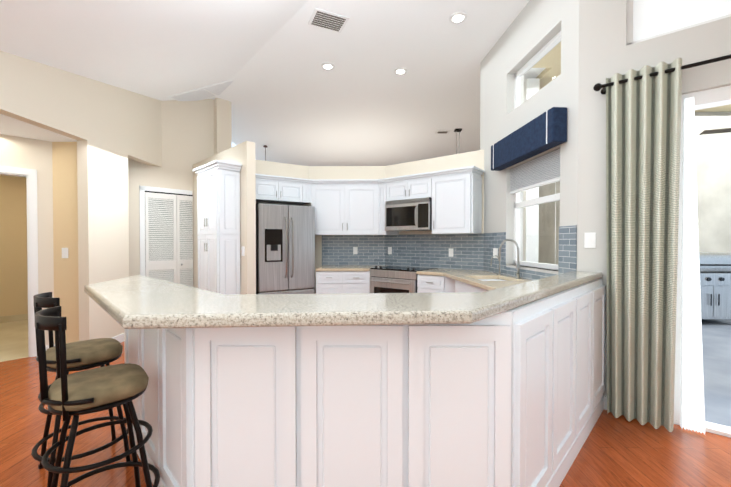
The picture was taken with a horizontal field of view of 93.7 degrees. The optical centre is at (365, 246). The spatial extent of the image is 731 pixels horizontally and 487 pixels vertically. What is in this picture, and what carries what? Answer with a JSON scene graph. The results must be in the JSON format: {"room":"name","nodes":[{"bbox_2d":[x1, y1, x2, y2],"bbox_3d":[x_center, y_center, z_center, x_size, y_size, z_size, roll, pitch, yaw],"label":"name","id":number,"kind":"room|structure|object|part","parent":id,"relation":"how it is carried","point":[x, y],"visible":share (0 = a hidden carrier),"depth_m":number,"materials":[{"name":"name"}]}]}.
{"room":"kitchen","nodes":[
{"label":"kitchen","id":0,"kind":"room"},
{"bbox_2d":[0,175,27,316],"bbox_3d":[-5.499,-0.023,4.073,2.850,2.520,2.600,-1,1,-44],"label":"wall","id":1,"kind":"structure","parent":0,"point":[13,254],"depth_m":5.55,"materials":[{"name":"beige paint"}]},
{"bbox_2d":[0,314,28,361],"bbox_3d":[-5.429,1.188,4.016,2.650,0.100,2.600,-1,1,-44],"label":"floor","id":2,"kind":"structure","parent":0,"point":[13,337],"depth_m":4.60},
{"bbox_2d":[0,134,53,345],"bbox_3d":[-4.288,0.015,3.369,1.800,2.460,0.100,-1,1,-44],"label":"wall","id":3,"kind":"structure","parent":0,"point":[21,152],"depth_m":3.89,"materials":[{"name":"beige paint"}]},
{"bbox_2d":[0,166,37,356],"bbox_3d":[-4.074,0.193,3.581,0.940,2.100,0.136,-1,1,-44],"label":"door frame","id":4,"kind":"structure","parent":3,"relation":"attached to","point":[30,175],"depth_m":3.83,"materials":[{"name":"white wood"}]},
{"bbox_2d":[0,114,76,141],"bbox_3d":[-4.252,-1.234,3.295,1.930,0.080,1.620,0,1,1],"label":"ceiling","id":5,"kind":"structure","parent":0,"point":[10,126],"depth_m":3.58,"materials":[{"name":"white paint"}]},
{"bbox_2d":[52,142,78,343],"bbox_3d":[-3.448,0.008,4.010,0.360,2.460,0.100,0,1,1],"label":"wall","id":6,"kind":"structure","parent":0,"point":[65,209],"depth_m":3.96,"materials":[{"name":"beige paint"}]},
{"bbox_2d":[62,248,67,257],"bbox_3d":[-3.469,0.079,3.955,0.075,0.120,0.010,0,1,1],"label":"light switch","id":7,"kind":"object","parent":6,"relation":"attached to","point":[64,252],"visible":1,"depth_m":3.95,"materials":[{"name":"white plastic"}]},
{"bbox_2d":[0,51,161,340],"bbox_3d":[-3.233,-0.589,2.030,0.120,3.700,6.500,0,1,1],"label":"wall","id":8,"kind":"structure","parent":0,"point":[111,129],"depth_m":4.00,"materials":[{"name":"beige paint"}]},
{"bbox_2d":[54,333,123,345],"bbox_3d":[-3.410,1.216,1.685,0.494,0.100,5.762,0,1,1],"label":"baseboard","id":9,"kind":"structure","parent":8,"relation":"attached to","point":[120,338],"depth_m":4.38,"materials":[{"name":"white wood"}]},
{"bbox_2d":[128,99,213,276],"bbox_3d":[-3.159,-0.628,5.336,0.120,3.700,2.080,1,1,45],"label":"wall","id":10,"kind":"structure","parent":0,"point":[187,135],"depth_m":5.39,"materials":[{"name":"beige paint"}]},
{"bbox_2d":[139,186,191,275],"bbox_3d":[-3.325,0.165,5.082,0.017,2.120,1.433,1,1,45],"label":"trim","id":11,"kind":"structure","parent":10,"relation":"attached to","point":[142,189],"depth_m":5.09,"materials":[{"name":"white wood"}]},
{"bbox_2d":[145,191,192,286],"bbox_3d":[-3.039,0.197,5.338,0.060,2.050,0.666,1,1,45],"label":"louvered closet door","id":12,"kind":"structure","parent":10,"relation":"in","point":[168,237],"depth_m":5.34,"materials":[{"name":"white painted wood"}]},
{"bbox_2d":[214,98,231,154],"bbox_3d":[-2.441,-0.634,5.877,0.129,3.700,0.248,1,1,45],"label":"wall","id":13,"kind":"structure","parent":0,"point":[222,127],"depth_m":5.80,"materials":[{"name":"beige paint"}]},
{"bbox_2d":[193,141,255,293],"bbox_3d":[-2.108,-0.049,4.986,1.868,2.550,0.117,1,1,44],"label":"wall","id":14,"kind":"structure","parent":0,"point":[243,153],"depth_m":4.36,"materials":[{"name":"beige paint"}]},
{"bbox_2d":[241,246,244,255],"bbox_3d":[-1.558,0.064,4.357,0.075,0.120,0.010,1,1,44],"label":"light switch","id":15,"kind":"object","parent":14,"relation":"attached to","point":[243,250],"visible":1,"depth_m":4.34,"materials":[{"name":"white plastic"}]},
{"bbox_2d":[0,0,544,165],"bbox_3d":[1.385,-1.979,5.807,9.260,1.009,14.200,0,1,1],"label":"ceiling","id":16,"kind":"structure","parent":0,"point":[292,101],"depth_m":4.32,"materials":[{"name":"white paint"}]},
{"bbox_2d":[168,80,232,100],"bbox_3d":[-2.439,-2.424,5.390,1.080,0.016,0.560,-14,13,2],"label":"ceiling","id":17,"kind":"structure","parent":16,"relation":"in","point":[210,91],"depth_m":5.29,"materials":[{"name":"white paint"}]},
{"bbox_2d":[321,62,334,69],"bbox_3d":[-0.516,-2.462,4.694,0.190,0.015,0.190,0,1,1],"label":"recessed light","id":18,"kind":"object","parent":16,"relation":"in","point":[327,66],"visible":0.9,"depth_m":4.68,"materials":[{"name":"white"}]},
{"bbox_2d":[308,8,348,32],"bbox_3d":[-0.404,-2.450,3.733,0.380,0.015,0.280,0,1,-24],"label":"ceiling vent","id":19,"kind":"object","parent":16,"relation":"in","point":[324,19],"visible":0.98,"depth_m":3.71,"materials":[{"name":"white metal"}]},
{"bbox_2d":[394,68,406,74],"bbox_3d":[0.494,-2.464,4.832,0.190,0.015,0.190,0,1,1],"label":"recessed light","id":20,"kind":"object","parent":16,"relation":"in","point":[399,71],"visible":0.96,"depth_m":4.82,"materials":[{"name":"white"}]},
{"bbox_2d":[435,130,449,133],"bbox_3d":[1.683,-2.495,7.497,0.300,0.015,0.200,0,1,1],"label":"ceiling vent","id":21,"kind":"object","parent":16,"relation":"in","point":[442,131],"visible":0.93,"depth_m":7.44,"materials":[{"name":"white metal"}]},
{"bbox_2d":[449,12,466,23],"bbox_3d":[0.995,-2.450,3.682,0.190,0.015,0.190,0,1,1],"label":"recessed light","id":22,"kind":"object","parent":16,"relation":"in","point":[457,17],"visible":0.96,"depth_m":3.67,"materials":[{"name":"white"}]},
{"bbox_2d":[454,129,461,153],"bbox_3d":[1.984,-1.702,7.363,0.253,1.599,0.260,0,1,1],"label":"pendant lamp","id":23,"kind":"object","parent":16,"relation":"hanging from","point":[457,130],"visible":0.25,"depth_m":7.35,"materials":[{"name":"black metal"}]},
{"bbox_2d":[255,160,308,204],"bbox_3d":[-1.449,-0.027,5.236,1.197,2.500,0.120,0,1,-32],"label":"wall","id":24,"kind":"structure","parent":0,"point":[279,169],"depth_m":5.25,"materials":[{"name":"beige paint"}]},
{"bbox_2d":[309,166,384,293],"bbox_3d":[-0.296,-0.031,5.559,1.229,2.500,0.120,0,1,1],"label":"wall","id":25,"kind":"structure","parent":0,"point":[346,172],"depth_m":5.49,"materials":[{"name":"beige paint"}]},
{"bbox_2d":[322,235,384,264],"bbox_3d":[-0.193,0.065,5.492,1.017,0.489,0.008,0,1,1],"label":"backsplash","id":26,"kind":"structure","parent":25,"relation":"attached to","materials":[{"name":"tile"}]},
{"bbox_2d":[353,247,357,253],"bbox_3d":[-0.162,0.070,5.481,0.070,0.115,0.010,0,1,1],"label":"electrical outlet plate","id":27,"kind":"object","parent":25,"relation":"attached to","point":[355,250],"visible":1,"depth_m":5.48,"materials":[{"name":"white plastic"}]},
{"bbox_2d":[0,342,730,486],"bbox_3d":[-0.549,1.266,5.869,11.872,0.100,14.200,0,1,1],"label":"floor","id":28,"kind":"structure","parent":0,"point":[621,451],"depth_m":2.11,"materials":[{"name":"orange wood"}]},
{"bbox_2d":[31,292,131,486],"bbox_3d":[-1.605,0.763,1.960,0.445,1.001,0.445,1,1,42],"label":"stool","id":29,"kind":"object","parent":28,"relation":"on","point":[88,354],"visible":0.56,"depth_m":1.87,"materials":[{"name":"metal"}]},
{"bbox_2d":[35,306,159,486],"bbox_3d":[-1.165,0.768,1.510,0.445,1.001,0.445,-1,1,-44],"label":"stool","id":30,"kind":"object","parent":28,"relation":"on","point":[74,395],"visible":1,"depth_m":1.42,"materials":[{"name":"metal"}]},
{"bbox_2d":[256,202,314,293],"bbox_3d":[-1.190,0.309,4.918,0.800,1.813,0.640,0,1,-32],"label":"fridge","id":31,"kind":"object","parent":28,"relation":"on","point":[285,248],"visible":0.71,"depth_m":4.67,"materials":[{"name":"grey metal"}]},
{"bbox_2d":[84,160,605,486],"bbox_3d":[-0.267,0.109,3.281,4.216,2.275,4.433,0,1,1],"label":"kitchen cabinets","id":32,"kind":"object","parent":28,"relation":"on","point":[451,373],"visible":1,"depth_m":1.38,"materials":[{"name":"white wood"}]},
{"bbox_2d":[385,197,431,230],"bbox_3d":[0.669,-0.440,4.912,0.724,0.430,0.437,1,1,38],"label":"microwave","id":33,"kind":"object","parent":32,"relation":"attached to","point":[409,215],"visible":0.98,"depth_m":4.75,"materials":[{"name":"grey metal"}]},
{"bbox_2d":[316,266,532,290],"bbox_3d":[0.492,0.350,3.808,2.431,0.041,3.364,0,1,1],"label":"countertop","id":34,"kind":"structure","parent":32,"relation":"on","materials":[{"name":"stone"}]},
{"bbox_2d":[455,279,505,291],"bbox_3d":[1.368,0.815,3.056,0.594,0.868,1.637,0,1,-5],"label":"sink","id":35,"kind":"object","parent":32,"relation":"in","point":[460,286],"depth_m":3.61,"materials":[{"name":"white"}]},
{"bbox_2d":[490,255,500,274],"bbox_3d":[1.485,0.216,3.913,0.118,0.224,0.020,0,1,-5],"label":"soap dispenser","id":36,"kind":"object","parent":32,"relation":"on","point":[494,255],"depth_m":3.91,"materials":[{"name":"silver metal"}]},
{"bbox_2d":[498,239,519,278],"bbox_3d":[1.478,0.128,3.561,0.233,0.408,0.098,0,1,-5],"label":"faucet","id":37,"kind":"object","parent":32,"relation":"on","point":[518,252],"depth_m":3.53,"materials":[{"name":"silver metal"}]},
{"bbox_2d":[370,266,437,292],"bbox_3d":[0.527,0.749,4.876,0.756,0.934,0.686,1,1,39],"label":"range","id":38,"kind":"object","parent":28,"relation":"on","point":[394,279],"visible":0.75,"depth_m":4.65,"materials":[{"name":"grey metal"}]},
{"bbox_2d":[385,150,483,270],"bbox_3d":[0.974,-0.025,5.045,1.584,2.500,0.120,1,1,39],"label":"wall","id":39,"kind":"structure","parent":0,"point":[472,158],"depth_m":4.90,"materials":[{"name":"beige paint"}]},
{"bbox_2d":[385,233,482,270],"bbox_3d":[0.933,0.071,4.994,1.576,0.489,0.008,1,1,39],"label":"backsplash","id":40,"kind":"structure","parent":39,"relation":"attached to","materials":[{"name":"tile"}]},
{"bbox_2d":[449,248,452,256],"bbox_3d":[1.191,0.089,4.775,0.070,0.115,0.010,1,1,39],"label":"electrical outlet plate","id":41,"kind":"object","parent":39,"relation":"attached to","point":[450,252],"visible":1,"depth_m":4.77,"materials":[{"name":"white plastic"}]},
{"bbox_2d":[480,0,578,274],"bbox_3d":[1.721,-0.608,3.691,0.200,3.700,1.900,0,1,-5],"label":"wall","id":42,"kind":"structure","parent":0,"point":[535,27],"depth_m":3.54,"materials":[{"name":"grey paint"}]},
{"bbox_2d":[493,248,497,258],"bbox_3d":[1.569,0.086,4.138,0.010,0.120,0.120,0,1,-4],"label":"light switch","id":43,"kind":"object","parent":42,"relation":"attached to","point":[495,251],"visible":0.94,"depth_m":4.13,"materials":[{"name":"white plastic"}]},
{"bbox_2d":[491,107,566,170],"bbox_3d":[1.569,-1.020,3.428,0.135,0.290,1.170,0,1,-5],"label":"valance","id":44,"kind":"object","parent":42,"relation":"attached to","point":[544,131],"visible":1,"depth_m":3.16,"materials":[{"name":"blue fabric"}]},
{"bbox_2d":[510,31,560,273],"bbox_3d":[1.741,-0.853,3.433,0.200,2.184,0.950,0,1,-5],"label":"window frames","id":45,"kind":"structure","parent":42,"relation":"in","point":[538,56],"depth_m":3.60,"materials":[{"name":"white wood"}]},
{"bbox_2d":[510,149,559,262],"bbox_3d":[1.695,-0.340,3.441,0.052,1.049,0.900,0,1,-5],"label":"window blinds","id":46,"kind":"object","parent":45,"relation":"attached to","point":[539,171],"visible":0.75,"depth_m":3.36,"materials":[{"name":"white fabric"}]},
{"bbox_2d":[577,0,730,395],"bbox_3d":[3.567,-0.581,1.394,4.600,3.700,0.200,1,1,38],"label":"wall","id":47,"kind":"structure","parent":0,"point":[605,51],"depth_m":2.63,"materials":[{"name":"grey paint"}]},
{"bbox_2d":[584,233,595,247],"bbox_3d":[1.759,-0.046,2.685,0.075,0.120,0.010,1,1,38],"label":"light switch","id":48,"kind":"object","parent":47,"relation":"attached to","point":[589,240],"visible":1,"depth_m":2.68,"materials":[{"name":"white plastic"}]},
{"bbox_2d":[604,396,606,409],"bbox_3d":[1.984,1.206,2.521,0.395,0.100,0.013,1,1,38],"label":"baseboard","id":49,"kind":"structure","parent":47,"relation":"attached to","point":[605,402],"depth_m":2.63,"materials":[{"name":"white wood"}]},
{"bbox_2d":[593,54,730,431],"bbox_3d":[3.103,0.010,1.533,3.493,2.485,0.160,1,1,38],"label":"curtain","id":50,"kind":"object","parent":47,"relation":"attached to","point":[643,120],"visible":0.96,"depth_m":2.40,"materials":[{"name":"fabric"}]},
{"bbox_3d":[1.934,-0.001,2.410,0.415,2.485,0.095,1,1,38],"label":"curtain panel","id":51,"kind":"part","parent":50,"relation":"part of","materials":[{"name":"fabric"}]},
{"bbox_3d":[3.109,-1.173,1.527,3.493,0.056,0.141,1,1,38],"label":"curtain rod","id":52,"kind":"part","parent":50,"relation":"part of","materials":[{"name":"black metal"}]},
{"bbox_2d":[626,0,730,437],"bbox_3d":[3.174,-0.510,1.703,3.000,3.550,0.120,1,1,38],"label":"window","id":53,"kind":"structure","parent":47,"relation":"in","point":[648,19],"depth_m":2.41,"materials":[{"name":"white"}]},
{"bbox_2d":[680,97,704,433],"bbox_3d":[2.200,0.123,2.289,0.125,2.230,0.045,1,1,38],"label":"blind stack","id":54,"kind":"object","parent":53,"relation":"attached to","point":[692,411],"visible":1,"depth_m":2.30,"materials":[{"name":"white"}]},
{"label":"outside","id":55,"kind":"structure","parent":0,"visible":0},
{"bbox_2d":[701,319,730,426],"bbox_3d":[7.422,1.347,2.371,13.100,0.140,13.000,0,1,1],"label":"floor","id":56,"kind":"structure","parent":55,"point":[716,340],"depth_m":3.51,"materials":[{"name":"stone"}]},
{"bbox_2d":[523,42,730,264],"bbox_3d":[6.431,-0.567,1.085,9.050,3.720,10.450,0,1,1],"label":"shell","id":57,"kind":"object","parent":56,"relation":"on","point":[713,162],"depth_m":6.15,"materials":[{"name":"paint"}]},
{"bbox_2d":[699,128,730,134],"bbox_3d":[5.578,-2.037,4.384,1.760,0.700,1.710,0,1,1],"label":"ceiling fan","id":58,"kind":"object","parent":57,"relation":"hanging from","point":[724,130],"visible":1,"depth_m":5.12,"materials":[{"name":"brown"}]},
{"bbox_2d":[699,252,730,318],"bbox_3d":[5.432,0.669,5.607,1.600,1.140,0.642,0,1,1],"label":"outdoor grill","id":59,"kind":"object","parent":56,"relation":"on","point":[715,279],"visible":0.48,"depth_m":5.34,"materials":[{"name":"silver metal"}]}
]}

